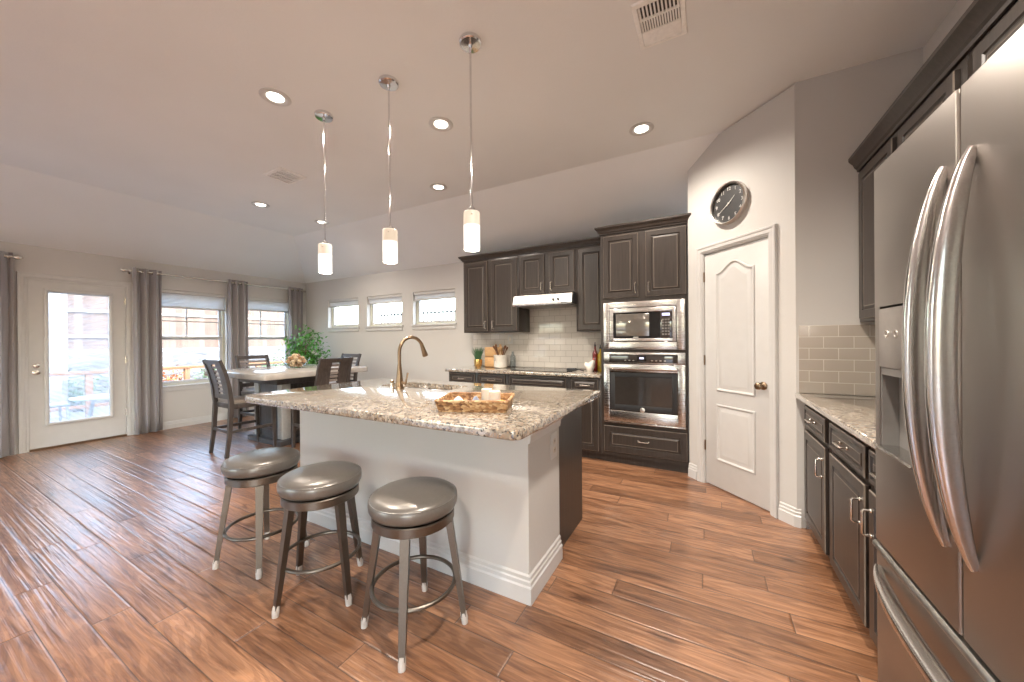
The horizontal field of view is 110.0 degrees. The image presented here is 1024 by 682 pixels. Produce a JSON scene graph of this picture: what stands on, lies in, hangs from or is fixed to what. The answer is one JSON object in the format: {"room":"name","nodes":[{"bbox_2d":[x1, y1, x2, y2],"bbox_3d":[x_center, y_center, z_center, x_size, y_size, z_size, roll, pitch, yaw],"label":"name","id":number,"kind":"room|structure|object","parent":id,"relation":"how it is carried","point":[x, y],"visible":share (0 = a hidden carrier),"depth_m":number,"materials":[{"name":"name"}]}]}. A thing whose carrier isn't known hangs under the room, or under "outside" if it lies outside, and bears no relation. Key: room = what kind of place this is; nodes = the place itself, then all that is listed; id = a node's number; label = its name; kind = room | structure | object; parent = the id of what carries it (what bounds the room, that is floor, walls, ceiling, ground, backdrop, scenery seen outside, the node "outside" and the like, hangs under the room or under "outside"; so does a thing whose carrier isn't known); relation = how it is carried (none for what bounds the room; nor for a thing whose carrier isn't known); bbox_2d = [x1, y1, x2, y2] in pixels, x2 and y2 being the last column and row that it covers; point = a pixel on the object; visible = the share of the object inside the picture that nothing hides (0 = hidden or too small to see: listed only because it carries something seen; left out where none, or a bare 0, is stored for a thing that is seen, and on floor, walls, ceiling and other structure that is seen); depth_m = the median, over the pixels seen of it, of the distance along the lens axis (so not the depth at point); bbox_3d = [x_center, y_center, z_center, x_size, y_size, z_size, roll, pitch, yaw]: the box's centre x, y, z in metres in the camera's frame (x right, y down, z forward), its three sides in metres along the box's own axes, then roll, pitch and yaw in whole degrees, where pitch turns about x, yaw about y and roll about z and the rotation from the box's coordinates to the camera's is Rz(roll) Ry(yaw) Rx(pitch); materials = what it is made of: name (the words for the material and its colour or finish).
{"room":"kitchen","nodes":[
{"label":"kitchen","id":0,"kind":"room"},
{"bbox_2d":[0,241,305,453],"bbox_3d":[-6.361,0.087,3.708,0.160,2.550,8.860,0,0,28],"label":"wall","id":1,"kind":"structure","parent":0,"point":[183,404],"depth_m":5.50,"materials":[{"name":"grey paint"}]},
{"bbox_2d":[5,255,22,259],"bbox_3d":[-6.430,-0.987,3.306,0.114,0.080,2.300,0,0,28],"label":"curtain rod","id":2,"kind":"object","parent":1,"relation":"attached to","point":[18,257],"visible":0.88,"depth_m":4.24,"materials":[{"name":"silver metal"}]},
{"bbox_2d":[0,251,14,457],"bbox_3d":[-5.969,0.152,4.077,0.110,2.388,0.368,0,0,28],"label":"curtain","id":3,"kind":"object","parent":2,"relation":"hanging from","point":[7,424],"visible":1,"depth_m":4.21,"materials":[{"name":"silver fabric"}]},
{"bbox_2d":[16,271,134,453],"bbox_3d":[-5.754,0.258,4.777,0.208,2.194,1.003,0,0,28],"label":"door","id":4,"kind":"structure","parent":1,"relation":"in","point":[36,432],"depth_m":4.67,"materials":[{"name":"white paint"}]},
{"bbox_2d":[48,291,108,421],"bbox_3d":[-5.740,0.195,4.766,0.016,1.650,0.526,0,0,28],"label":"mini blind","id":5,"kind":"object","parent":4,"relation":"attached to","point":[59,293],"depth_m":4.75,"materials":[{"name":"plastic"}]},
{"bbox_2d":[162,309,224,391],"bbox_3d":[-5.213,-0.007,5.781,0.175,1.570,1.060,0,0,28],"label":"window","id":6,"kind":"structure","parent":1,"relation":"in","point":[177,385],"depth_m":5.86,"materials":[{"name":"beige plastic"}]},
{"bbox_2d":[162,289,224,310],"bbox_3d":[-5.199,-0.651,5.769,0.048,0.278,0.988,0,0,28],"label":"window shade","id":7,"kind":"object","parent":1,"relation":"attached to","point":[170,298],"visible":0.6,"depth_m":5.80,"materials":[{"name":"fabric"}]},
{"bbox_2d":[141,408,254,433],"bbox_3d":[-4.843,1.289,6.308,0.019,0.110,2.535,0,0,28],"label":"baseboard","id":8,"kind":"structure","parent":1,"relation":"attached to","point":[203,419],"depth_m":5.76,"materials":[{"name":"white paint"}]},
{"bbox_2d":[120,268,305,292],"bbox_3d":[-4.869,-1.006,6.188,0.114,0.080,2.645,0,0,28],"label":"curtain rod","id":9,"kind":"object","parent":1,"relation":"attached to","point":[127,270],"visible":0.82,"depth_m":5.74,"materials":[{"name":"silver metal"}]},
{"bbox_2d":[132,267,162,434],"bbox_3d":[-5.330,0.144,5.255,0.110,2.388,0.318,0,0,28],"label":"curtain","id":10,"kind":"object","parent":9,"relation":"hanging from","point":[146,288],"visible":1,"depth_m":5.25,"materials":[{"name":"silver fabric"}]},
{"bbox_2d":[227,279,248,417],"bbox_3d":[-4.780,0.138,6.271,0.110,2.388,0.318,0,0,28],"label":"curtain","id":11,"kind":"object","parent":9,"relation":"hanging from","point":[238,345],"visible":0.8,"depth_m":6.23,"materials":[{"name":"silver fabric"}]},
{"bbox_2d":[289,287,302,363],"bbox_3d":[-4.301,0.132,7.154,0.110,2.388,0.288,0,0,28],"label":"curtain","id":12,"kind":"object","parent":9,"relation":"hanging from","point":[295,297],"visible":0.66,"depth_m":7.11,"materials":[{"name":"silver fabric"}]},
{"bbox_2d":[248,311,288,363],"bbox_3d":[-4.689,-0.013,6.748,0.175,1.570,1.060,0,0,28],"label":"window","id":13,"kind":"structure","parent":1,"relation":"in","point":[286,315],"depth_m":7.15,"materials":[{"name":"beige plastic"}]},
{"bbox_2d":[248,297,288,312],"bbox_3d":[-4.676,-0.677,6.737,0.048,0.238,0.988,0,0,28],"label":"window shade","id":14,"kind":"object","parent":1,"relation":"attached to","point":[254,304],"visible":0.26,"depth_m":6.80,"materials":[{"name":"fabric"}]},
{"bbox_2d":[306,262,541,382],"bbox_3d":[-0.403,0.036,5.428,8.680,2.550,0.160,0,0,28],"label":"wall","id":15,"kind":"structure","parent":0,"point":[445,348],"depth_m":6.21,"materials":[{"name":"grey paint"}]},
{"bbox_2d":[326,308,358,331],"bbox_3d":[-3.214,-0.490,6.921,0.940,0.630,0.175,0,0,28],"label":"window","id":16,"kind":"structure","parent":15,"relation":"in","point":[346,327],"depth_m":6.94,"materials":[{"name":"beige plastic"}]},
{"bbox_2d":[329,298,357,307],"bbox_3d":[-3.226,-0.731,6.902,0.868,0.143,0.048,0,0,28],"label":"window shade","id":17,"kind":"object","parent":15,"relation":"attached to","point":[352,301],"visible":0.81,"depth_m":6.88,"materials":[{"name":"fabric"}]},
{"bbox_2d":[365,304,402,330],"bbox_3d":[-2.234,-0.497,6.390,0.930,0.630,0.175,0,0,28],"label":"window","id":18,"kind":"structure","parent":15,"relation":"in","point":[374,326],"depth_m":6.41,"materials":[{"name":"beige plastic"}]},
{"bbox_2d":[368,294,401,304],"bbox_3d":[-2.246,-0.738,6.371,0.858,0.143,0.048,0,0,28],"label":"window shade","id":19,"kind":"object","parent":15,"relation":"attached to","point":[395,298],"visible":0.81,"depth_m":6.36,"materials":[{"name":"fabric"}]},
{"bbox_2d":[411,301,456,329],"bbox_3d":[-1.245,-0.503,5.854,0.940,0.630,0.175,0,0,28],"label":"window","id":20,"kind":"structure","parent":15,"relation":"in","point":[440,324],"depth_m":5.87,"materials":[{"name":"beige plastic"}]},
{"bbox_2d":[414,289,454,300],"bbox_3d":[-1.257,-0.745,5.835,0.868,0.143,0.048,0,0,28],"label":"window shade","id":21,"kind":"object","parent":15,"relation":"attached to","point":[448,293],"visible":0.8,"depth_m":5.82,"materials":[{"name":"fabric"}]},
{"bbox_2d":[463,255,529,332],"bbox_3d":[-0.234,-0.619,5.015,0.878,1.000,0.393,0,0,28],"label":"upper cabinet","id":22,"kind":"object","parent":15,"relation":"attached to","point":[491,286],"visible":0.98,"depth_m":4.86,"materials":[{"name":"brown wood"}]},
{"bbox_2d":[458,237,600,262],"bbox_3d":[0.245,-1.159,4.755,2.080,0.072,0.389,0,0,28],"label":"crown molding","id":23,"kind":"structure","parent":22,"relation":"attached to","point":[595,240],"depth_m":4.54,"materials":[{"name":"brown wood"}]},
{"bbox_2d":[473,307,600,368],"bbox_3d":[0.338,-0.141,4.928,2.100,1.005,0.008,0,0,28],"label":"tile backsplash","id":24,"kind":"structure","parent":15,"relation":"attached to","point":[553,340],"depth_m":4.85,"materials":[{"name":"tile"}]},
{"bbox_2d":[518,247,575,295],"bbox_3d":[0.494,-0.854,4.619,0.778,0.540,0.393,0,0,28],"label":"upper cabinet","id":25,"kind":"object","parent":15,"relation":"attached to","point":[554,271],"visible":0.91,"depth_m":4.48,"materials":[{"name":"brown wood"}]},
{"bbox_2d":[513,292,576,308],"bbox_3d":[0.465,-0.506,4.559,0.777,0.148,0.510,0,0,28],"label":"range hood","id":26,"kind":"object","parent":25,"relation":"attached to","point":[564,299],"visible":0.88,"depth_m":4.37,"materials":[{"name":"silver metal"}]},
{"bbox_2d":[576,244,600,331],"bbox_3d":[1.009,-0.623,4.361,0.367,1.010,0.358,0,0,28],"label":"upper cabinet","id":27,"kind":"object","parent":15,"relation":"attached to","point":[588,258],"visible":0.7,"depth_m":4.22,"materials":[{"name":"brown wood"}]},
{"bbox_2d":[0,416,877,681],"bbox_3d":[-1.656,1.390,1.167,10.840,0.120,8.860,0,0,28],"label":"floor","id":28,"kind":"structure","parent":0,"point":[108,546],"depth_m":1.88,"materials":[{"name":"brown wood"}]},
{"bbox_2d":[202,359,276,458],"bbox_3d":[-3.318,0.774,4.387,0.454,1.126,0.605,0,0,30],"label":"dining chair","id":29,"kind":"object","parent":28,"relation":"on","point":[227,400],"visible":0.84,"depth_m":4.25,"materials":[{"name":"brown wood"}]},
{"bbox_2d":[235,354,269,428],"bbox_3d":[-3.722,0.775,5.354,0.605,1.126,0.454,0,0,28],"label":"dining chair","id":30,"kind":"object","parent":28,"relation":"on","point":[246,391],"visible":0.29,"depth_m":5.31,"materials":[{"name":"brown wood"}]},
{"bbox_2d":[212,447,308,579],"bbox_3d":[-1.532,1.008,2.208,0.401,0.639,0.401,0,0,22],"label":"bar stool","id":31,"kind":"object","parent":28,"relation":"on","point":[257,468],"visible":0.92,"depth_m":2.08,"materials":[{"name":"grey metal"}]},
{"bbox_2d":[221,447,299,478],"bbox_3d":[-1.534,0.734,2.208,0.401,0.090,0.401,-1,0,-30],"label":"seat cushion","id":32,"kind":"object","parent":31,"relation":"on","point":[270,462],"depth_m":2.10,"materials":[{"name":"grey leather"}]},
{"bbox_2d":[204,364,366,446],"bbox_3d":[-3.091,0.858,5.012,1.460,0.949,1.420,0,0,28],"label":"dining table","id":33,"kind":"object","parent":28,"relation":"on","point":[272,378],"visible":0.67,"depth_m":4.66,"materials":[{"name":"stone"}]},
{"bbox_2d":[278,325,330,364],"bbox_3d":[-3.803,0.512,6.553,0.854,1.644,0.884,0,0,-1],"label":"potted ficus","id":34,"kind":"object","parent":28,"relation":"on","point":[303,350],"visible":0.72,"depth_m":6.50,"materials":[{"name":"plant"}]},
{"bbox_2d":[272,461,362,618],"bbox_3d":[-1.018,1.005,1.919,0.401,0.639,0.401,0,0,-21],"label":"bar stool","id":35,"kind":"object","parent":28,"relation":"on","point":[321,485],"visible":1,"depth_m":1.80,"materials":[{"name":"grey metal"}]},
{"bbox_2d":[276,461,361,500],"bbox_3d":[-1.020,0.731,1.919,0.401,0.090,0.401,0,0,31],"label":"seat cushion","id":36,"kind":"object","parent":35,"relation":"on","point":[328,480],"depth_m":1.81,"materials":[{"name":"grey leather"}]},
{"bbox_2d":[291,357,352,447],"bbox_3d":[-2.389,0.767,4.529,0.605,1.126,0.454,0,0,28],"label":"dining chair","id":37,"kind":"object","parent":28,"relation":"on","point":[323,371],"visible":0.38,"depth_m":4.45,"materials":[{"name":"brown wood"}]},
{"bbox_2d":[339,353,361,381],"bbox_3d":[-2.738,0.767,5.580,0.454,1.126,0.605,0,0,28],"label":"dining chair","id":38,"kind":"object","parent":28,"relation":"on","point":[343,355],"visible":0.12,"depth_m":5.71,"materials":[{"name":"grey wood"}]},
{"bbox_2d":[361,476,467,672],"bbox_3d":[-0.454,1.001,1.669,0.401,0.639,0.401,-1,0,-40],"label":"bar stool","id":39,"kind":"object","parent":28,"relation":"on","point":[404,510],"visible":1,"depth_m":1.56,"materials":[{"name":"grey metal"}]},
{"bbox_2d":[367,476,456,526],"bbox_3d":[-0.456,0.727,1.668,0.401,0.090,0.401,0,0,-3],"label":"seat cushion","id":40,"kind":"object","parent":39,"relation":"on","point":[421,501],"depth_m":1.56,"materials":[{"name":"grey leather"}]},
{"bbox_2d":[300,387,581,605],"bbox_3d":[-0.532,0.865,2.666,1.973,0.906,0.969,0,0,28],"label":"kitchen island","id":41,"kind":"object","parent":28,"relation":"on","point":[516,509],"visible":0.48,"depth_m":2.03,"materials":[{"name":"grey paint"}]},
{"bbox_2d":[245,378,600,440],"bbox_3d":[-0.633,0.391,2.555,2.208,0.043,1.315,0,0,28],"label":"island countertop","id":42,"kind":"structure","parent":41,"relation":"on","point":[532,408],"depth_m":2.13,"materials":[{"name":"beige stone"}]},
{"bbox_2d":[395,336,427,388],"bbox_3d":[-0.799,0.163,2.886,0.110,0.413,0.310,0,0,28],"label":"faucet","id":43,"kind":"object","parent":42,"relation":"on","point":[399,377],"visible":1,"depth_m":2.78,"materials":[{"name":"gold metal"}]},
{"bbox_2d":[435,392,514,412],"bbox_3d":[-0.194,0.334,1.972,0.395,0.065,0.295,0,0,7],"label":"serving tray","id":44,"kind":"object","parent":42,"relation":"on","point":[445,403],"visible":0.99,"depth_m":1.84,"materials":[{"name":"wicker"}]},
{"bbox_2d":[481,388,491,399],"bbox_3d":[-0.143,0.309,2.038,0.062,0.088,0.062,0,0,28],"label":"candle","id":45,"kind":"object","parent":44,"relation":"in","point":[484,391],"visible":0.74,"depth_m":2.01,"materials":[{"name":"beige wax"}]},
{"bbox_2d":[489,390,500,399],"bbox_3d":[-0.092,0.309,1.946,0.062,0.088,0.062,0,0,28],"label":"candle","id":46,"kind":"object","parent":44,"relation":"in","point":[493,394],"visible":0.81,"depth_m":1.92,"materials":[{"name":"beige wax"}]},
{"bbox_2d":[550,431,556,459],"bbox_3d":[0.246,0.609,2.094,0.009,0.150,0.092,0,0,28],"label":"wall outlet","id":47,"kind":"object","parent":41,"relation":"attached to","point":[553,437],"visible":1,"depth_m":2.08,"materials":[{"name":"white paint"}]},
{"bbox_2d":[449,372,477,382],"bbox_3d":[-0.514,0.862,5.011,0.463,0.903,0.683,0,0,28],"label":"base cabinet","id":48,"kind":"object","parent":28,"relation":"on","point":[468,377],"visible":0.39,"depth_m":4.73,"materials":[{"name":"brown wood"}]},
{"bbox_2d":[478,373,507,384],"bbox_3d":[-0.111,0.859,4.793,0.448,0.903,0.683,0,0,28],"label":"base cabinet","id":49,"kind":"object","parent":28,"relation":"on","point":[486,378],"visible":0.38,"depth_m":4.51,"materials":[{"name":"brown wood"}]},
{"bbox_2d":[508,374,568,388],"bbox_3d":[0.436,0.855,4.497,0.793,0.903,0.683,0,0,28],"label":"base cabinet","id":50,"kind":"object","parent":28,"relation":"on","point":[513,379],"visible":0.12,"depth_m":4.21,"materials":[{"name":"brown wood"}]},
{"bbox_2d":[445,365,600,377],"bbox_3d":[0.170,0.383,4.636,2.118,0.039,0.670,0,0,28],"label":"countertop","id":51,"kind":"structure","parent":50,"relation":"on","point":[472,369],"depth_m":4.36,"materials":[{"name":"beige stone"}]},
{"bbox_2d":[471,346,483,366],"bbox_3d":[-0.488,0.223,5.151,0.194,0.288,0.191,0,0,28],"label":"potted grass","id":52,"kind":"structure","parent":51,"relation":"on","point":[477,361],"depth_m":5.12,"materials":[{"name":"plant"}]},
{"bbox_2d":[474,359,481,366],"bbox_3d":[-0.486,0.315,5.156,0.118,0.105,0.118,0,0,28],"label":"pot","id":53,"kind":"object","parent":51,"relation":"on","point":[477,362],"depth_m":5.11,"materials":[{"name":"gold metal"}]},
{"bbox_2d":[485,347,502,366],"bbox_3d":[-0.265,0.226,5.151,0.225,0.278,0.137,0,0,28],"label":"cutting board","id":54,"kind":"object","parent":51,"relation":"on","point":[490,352],"visible":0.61,"depth_m":5.10,"materials":[{"name":"brown wood"}]},
{"bbox_2d":[494,355,506,367],"bbox_3d":[-0.158,0.279,4.944,0.190,0.172,0.190,0,0,28],"label":"utensil crock","id":55,"kind":"object","parent":51,"relation":"on","point":[500,361],"visible":0.98,"depth_m":4.86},
{"bbox_2d":[513,367,570,372],"bbox_3d":[0.419,0.357,4.484,0.740,0.008,0.480,0,0,28],"label":"cooktop","id":56,"kind":"object","parent":51,"relation":"in","point":[526,368],"visible":0.93,"depth_m":4.46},
{"bbox_2d":[584,358,594,371],"bbox_3d":[0.913,0.280,4.213,0.113,0.157,0.111,0,0,-9],"label":"figurine","id":57,"kind":"object","parent":51,"relation":"on","point":[589,366],"visible":1,"depth_m":4.18,"materials":[{"name":"white ceramic"}]},
{"bbox_2d":[592,343,597,370],"bbox_3d":[1.000,0.185,4.316,0.066,0.345,0.066,0,0,28],"label":"syrup bottle","id":58,"kind":"object","parent":51,"relation":"on","point":[594,354],"visible":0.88,"depth_m":4.29,"materials":[{"name":"red glass"}]},
{"bbox_2d":[598,345,600,370],"bbox_3d":[1.048,0.199,4.256,0.064,0.315,0.064,0,0,28],"label":"oil bottle","id":59,"kind":"object","parent":51,"relation":"on","point":[599,353],"visible":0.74,"depth_m":4.23,"materials":[{"name":"yellow glass"}]},
{"bbox_2d":[569,377,602,459],"bbox_3d":[0.946,0.852,4.220,0.363,0.903,0.683,0,0,28],"label":"base cabinet","id":60,"kind":"object","parent":28,"relation":"on","point":[592,411],"visible":0.52,"depth_m":3.92,"materials":[{"name":"brown wood"}]},
{"bbox_2d":[594,213,690,472],"bbox_3d":[1.472,0.040,3.930,0.947,2.520,0.683,0,0,28],"label":"tall cabinet","id":61,"kind":"object","parent":28,"relation":"on","point":[643,260],"visible":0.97,"depth_m":3.65,"materials":[{"name":"brown wood"}]},
{"bbox_2d":[603,299,685,349],"bbox_3d":[1.427,-0.161,3.836,0.787,0.493,0.452,0,0,28],"label":"microwave","id":62,"kind":"object","parent":61,"relation":"in","point":[649,322],"visible":1,"depth_m":3.63,"materials":[{"name":"silver metal"}]},
{"bbox_2d":[604,352,685,429],"bbox_3d":[1.439,0.486,3.850,0.787,0.739,0.584,0,0,28],"label":"wall oven","id":63,"kind":"object","parent":61,"relation":"in","point":[641,388],"visible":1,"depth_m":3.63,"materials":[{"name":"silver metal"}]},
{"bbox_2d":[804,404,831,558],"bbox_3d":[2.117,0.847,2.096,0.637,0.903,0.603,0,0,28],"label":"base cabinet","id":64,"kind":"object","parent":28,"relation":"on","point":[817,449],"visible":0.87,"depth_m":2.12,"materials":[{"name":"brown wood"}]},
{"bbox_2d":[795,393,875,449],"bbox_3d":[1.888,0.379,1.676,0.638,0.034,1.538,0,0,28],"label":"countertop","id":65,"kind":"structure","parent":64,"relation":"on","point":[856,415],"depth_m":1.87,"materials":[{"name":"beige stone"}]},
{"bbox_2d":[829,422,873,630],"bbox_3d":[1.841,0.851,1.585,0.637,0.903,0.555,0,0,28],"label":"base cabinet","id":66,"kind":"object","parent":28,"relation":"on","point":[850,485],"visible":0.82,"depth_m":1.65,"materials":[{"name":"brown wood"}]},
{"bbox_2d":[860,449,877,648],"bbox_3d":[1.617,0.853,1.172,0.637,0.903,0.381,0,0,28],"label":"base cabinet","id":67,"kind":"object","parent":28,"relation":"on","point":[872,453],"visible":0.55,"depth_m":1.43,"materials":[{"name":"brown wood"}]},
{"bbox_2d":[872,25,1023,681],"bbox_3d":[1.237,0.372,0.626,0.760,1.871,0.903,0,0,28],"label":"refrigerator","id":68,"kind":"object","parent":28,"relation":"on","point":[948,573],"visible":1,"depth_m":0.74,"materials":[{"name":"metal"}]},
{"bbox_2d":[0,0,957,282],"bbox_3d":[-1.656,-1.554,1.099,10.741,0.710,8.774,0,0,28],"label":"ceiling","id":69,"kind":"structure","parent":0,"point":[143,130],"depth_m":2.79,"materials":[{"name":"paint"}]},
{"bbox_2d":[251,202,269,207],"bbox_3d":[-3.251,-1.759,4.639,0.200,0.010,0.200,0,0,28],"label":"recessed light","id":70,"kind":"object","parent":69,"relation":"in","point":[257,204],"visible":1,"depth_m":4.62,"materials":[{"name":"white"}]},
{"bbox_2d":[259,88,291,106],"bbox_3d":[-1.718,-1.767,2.606,0.200,0.010,0.200,0,0,28],"label":"recessed light","id":71,"kind":"object","parent":69,"relation":"in","point":[272,96],"visible":1,"depth_m":2.60,"materials":[{"name":"white paint"}]},
{"bbox_2d":[263,167,306,183],"bbox_3d":[-2.425,-1.762,3.838,0.320,0.014,0.280,0,0,28],"label":"ceiling vent","id":72,"kind":"object","parent":69,"relation":"in","point":[282,174],"visible":1,"depth_m":3.82,"materials":[{"name":"white metal"}]},
{"bbox_2d":[314,109,332,273],"bbox_3d":[-1.469,-1.153,2.813,0.132,1.242,0.132,0,0,28],"label":"pendant light","id":73,"kind":"object","parent":69,"relation":"hanging from","point":[324,249],"visible":1,"depth_m":2.79,"materials":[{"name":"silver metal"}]},
{"bbox_2d":[378,74,398,263],"bbox_3d":[-0.839,-1.158,2.458,0.132,1.242,0.132,0,0,28],"label":"pendant light","id":74,"kind":"object","parent":69,"relation":"hanging from","point":[389,83],"visible":1,"depth_m":2.44,"materials":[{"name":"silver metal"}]},
{"bbox_2d":[430,183,446,190],"bbox_3d":[-0.851,-1.777,4.153,0.200,0.010,0.200,0,0,28],"label":"recessed light","id":75,"kind":"object","parent":69,"relation":"in","point":[436,186],"visible":1,"depth_m":4.14,"materials":[{"name":"white"}]},
{"bbox_2d":[428,117,452,131],"bbox_3d":[-0.583,-1.776,2.946,0.200,0.010,0.200,0,0,28],"label":"recessed light","id":76,"kind":"object","parent":69,"relation":"in","point":[442,124],"visible":1,"depth_m":2.94,"materials":[{"name":"white"}]},
{"bbox_2d":[459,32,480,251],"bbox_3d":[-0.243,-1.162,2.131,0.132,1.242,0.132,0,0,28],"label":"pendant light","id":77,"kind":"object","parent":69,"relation":"hanging from","point":[469,42],"visible":1,"depth_m":2.11,"materials":[{"name":"glass"}]},
{"bbox_2d":[629,122,653,135],"bbox_3d":[1.095,-1.790,3.035,0.200,0.010,0.200,0,0,28],"label":"recessed light","id":78,"kind":"object","parent":69,"relation":"in","point":[642,128],"visible":1,"depth_m":3.02,"materials":[{"name":"white"}]},
{"bbox_2d":[631,0,687,49],"bbox_3d":[0.825,-1.783,1.996,0.260,0.014,0.335,0,0,28],"label":"ceiling vent","id":79,"kind":"object","parent":69,"relation":"in","point":[656,22],"visible":1,"depth_m":1.99,"materials":[{"name":"white metal"}]},
{"bbox_2d":[688,85,796,507],"bbox_3d":[1.894,-0.246,2.997,0.110,3.090,0.990,0,0,-17],"label":"wall","id":80,"kind":"structure","parent":0,"point":[757,151],"depth_m":2.70,"materials":[{"name":"grey paint"}]},
{"bbox_2d":[688,463,696,479],"bbox_3d":[1.718,1.234,3.405,0.019,0.130,0.103,0,0,-17],"label":"baseboard","id":81,"kind":"structure","parent":80,"relation":"attached to","point":[692,469],"depth_m":3.40,"materials":[{"name":"white paint"}]},
{"bbox_2d":[710,181,748,224],"bbox_3d":[1.805,-1.151,2.999,0.044,0.344,0.344,0,0,-17],"label":"wall clock","id":82,"kind":"object","parent":80,"relation":"attached to","point":[729,202],"visible":1,"depth_m":3.00,"materials":[{"name":"silver metal"}]},
{"bbox_2d":[695,224,778,517],"bbox_3d":[1.867,0.220,2.995,0.170,2.157,0.753,0,0,-17],"label":"door","id":83,"kind":"structure","parent":80,"relation":"in","point":[737,403],"depth_m":2.93,"materials":[{"name":"white paint"}]},
{"bbox_2d":[778,501,801,527],"bbox_3d":[1.974,1.234,2.552,0.034,0.130,0.147,-1,0,-24],"label":"baseboard","id":84,"kind":"structure","parent":80,"relation":"attached to","point":[787,513],"depth_m":2.54,"materials":[{"name":"white paint"}]},
{"bbox_2d":[794,47,922,528],"bbox_3d":[2.288,-0.253,2.410,0.630,3.100,0.120,0,0,28],"label":"wall","id":85,"kind":"structure","parent":0,"point":[836,111],"depth_m":2.41,"materials":[{"name":"grey paint"}]},
{"bbox_2d":[799,324,875,395],"bbox_3d":[2.265,0.125,2.350,0.613,0.465,0.008,0,0,28],"label":"tile","id":86,"kind":"structure","parent":85,"relation":"attached to","point":[833,359],"depth_m":2.40,"materials":[{"name":"tile"}]},
{"bbox_2d":[923,0,973,63],"bbox_3d":[1.500,-0.242,0.147,0.140,3.100,4.890,0,0,28],"label":"wall","id":87,"kind":"structure","parent":0,"point":[960,6],"depth_m":2.00,"materials":[{"name":"grey paint"}]},
{"bbox_2d":[858,128,899,321],"bbox_3d":[2.241,-0.612,2.041,0.350,0.980,0.566,0,0,28],"label":"upper cabinet","id":88,"kind":"object","parent":87,"relation":"attached to","point":[866,175],"visible":0.22,"depth_m":2.17,"materials":[{"name":"brown wood"}]},
{"bbox_2d":[898,54,967,146],"bbox_3d":[1.977,-0.609,1.553,0.350,0.980,0.538,0,0,28],"label":"upper cabinet","id":89,"kind":"object","parent":87,"relation":"attached to","point":[958,76],"visible":0.13,"depth_m":1.52,"materials":[{"name":"brown wood"}]},
{"bbox_2d":[968,0,1023,78],"bbox_3d":[1.648,-0.860,0.911,0.315,0.470,0.898,0,0,28],"label":"upper cabinet","id":90,"kind":"object","parent":87,"relation":"attached to","point":[1012,20],"visible":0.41,"depth_m":1.21,"materials":[{"name":"brown wood"}]},
{"label":"outside","id":91,"kind":"structure","parent":0,"visible":0},
{"bbox_3d":[-2.257,1.725,12.607,64.000,0.570,68.000,0,0,28],"label":"ground","id":92,"kind":"structure","parent":91,"visible":0},
{"bbox_2d":[68,370,108,411],"bbox_3d":[-8.899,1.096,7.418,1.239,1.066,0.838,0,0,28],"label":"shrub","id":93,"kind":"object","parent":92,"relation":"on","point":[74,382],"visible":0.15,"depth_m":7.36,"materials":[{"name":"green plant"}]},
{"bbox_2d":[68,347,284,404],"bbox_3d":[-12.158,0.890,4.545,0.280,1.289,24.400,0,0,28],"label":"wall","id":94,"kind":"structure","parent":92,"relation":"on","point":[183,356],"depth_m":9.87,"materials":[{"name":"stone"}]},
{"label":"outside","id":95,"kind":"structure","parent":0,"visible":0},
{"bbox_2d":[104,346,284,349],"bbox_3d":[-2.338,0.821,10.370,46.000,1.250,44.000,0,0,28],"label":"ground","id":96,"kind":"structure","parent":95,"point":[271,346],"depth_m":12.88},
{"bbox_2d":[67,294,284,349],"bbox_3d":[-13.505,-0.669,4.241,0.120,1.929,22.600,0,0,28],"label":"wooden fence","id":97,"kind":"object","parent":96,"relation":"on","point":[168,328],"visible":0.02,"depth_m":10.87,"materials":[{"name":"wood"}]},
{"bbox_2d":[379,309,454,322],"bbox_3d":[5.895,-0.567,9.313,26.500,1.399,0.030,0,0,28],"label":"iron fence","id":98,"kind":"object","parent":96,"relation":"on","point":[438,311],"visible":0.05,"depth_m":14.24,"materials":[{"name":"metal"}]},
{"bbox_3d":[1.221,-0.855,0.124,0.315,0.470,0.890,0,0,28],"label":"upper cabinet","id":99,"kind":"object","parent":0,"visible":0},
{"bbox_2d":[848,0,1016,171],"bbox_3d":[1.683,-1.144,1.012,0.346,0.096,2.896,0,0,28],"label":"crown molding","id":100,"kind":"structure","parent":99,"relation":"attached to","point":[980,16],"depth_m":1.51,"materials":[{"name":"brown wood"}]},
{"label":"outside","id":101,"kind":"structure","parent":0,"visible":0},
{"bbox_2d":[50,408,108,421],"bbox_3d":[-7.471,1.461,5.763,3.755,0.070,11.000,0,0,28],"label":"patio slab","id":102,"kind":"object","parent":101,"point":[102,410],"depth_m":6.97,"materials":[{"name":"concrete"}]},
{"bbox_2d":[48,293,67,418],"bbox_3d":[-8.485,-0.198,6.699,0.200,3.260,0.200,0,0,28],"label":"patio post","id":103,"kind":"object","parent":102,"relation":"on","point":[50,294],"visible":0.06,"depth_m":6.65,"materials":[{"name":"white"}]},
{"bbox_2d":[49,377,69,420],"bbox_3d":[-7.329,1.005,5.592,0.533,0.840,0.488,0,0,28],"label":"patio chair","id":104,"kind":"object","parent":102,"relation":"on","point":[57,378],"visible":0.18,"depth_m":5.83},
{"bbox_2d":[68,393,108,416],"bbox_3d":[-7.026,1.184,6.225,0.840,0.481,0.840,0,0,28],"label":"patio table","id":105,"kind":"object","parent":102,"relation":"on","point":[106,394],"visible":0.25,"depth_m":5.99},
{"bbox_2d":[49,361,284,416],"bbox_3d":[-7.334,0.989,8.074,0.120,0.859,6.000,0,0,28],"label":"deck railing","id":106,"kind":"object","parent":102,"relation":"on","point":[186,369],"visible":0.14,"depth_m":6.91,"materials":[{"name":"orange wood"}]},
{"bbox_2d":[163,365,191,380],"bbox_3d":[-8.072,1.030,8.297,0.926,0.943,0.955,0,0,28],"label":"flowering shrub","id":107,"kind":"object","parent":102,"relation":"on","point":[177,376],"visible":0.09,"depth_m":8.42,"materials":[{"name":"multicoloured plant"}]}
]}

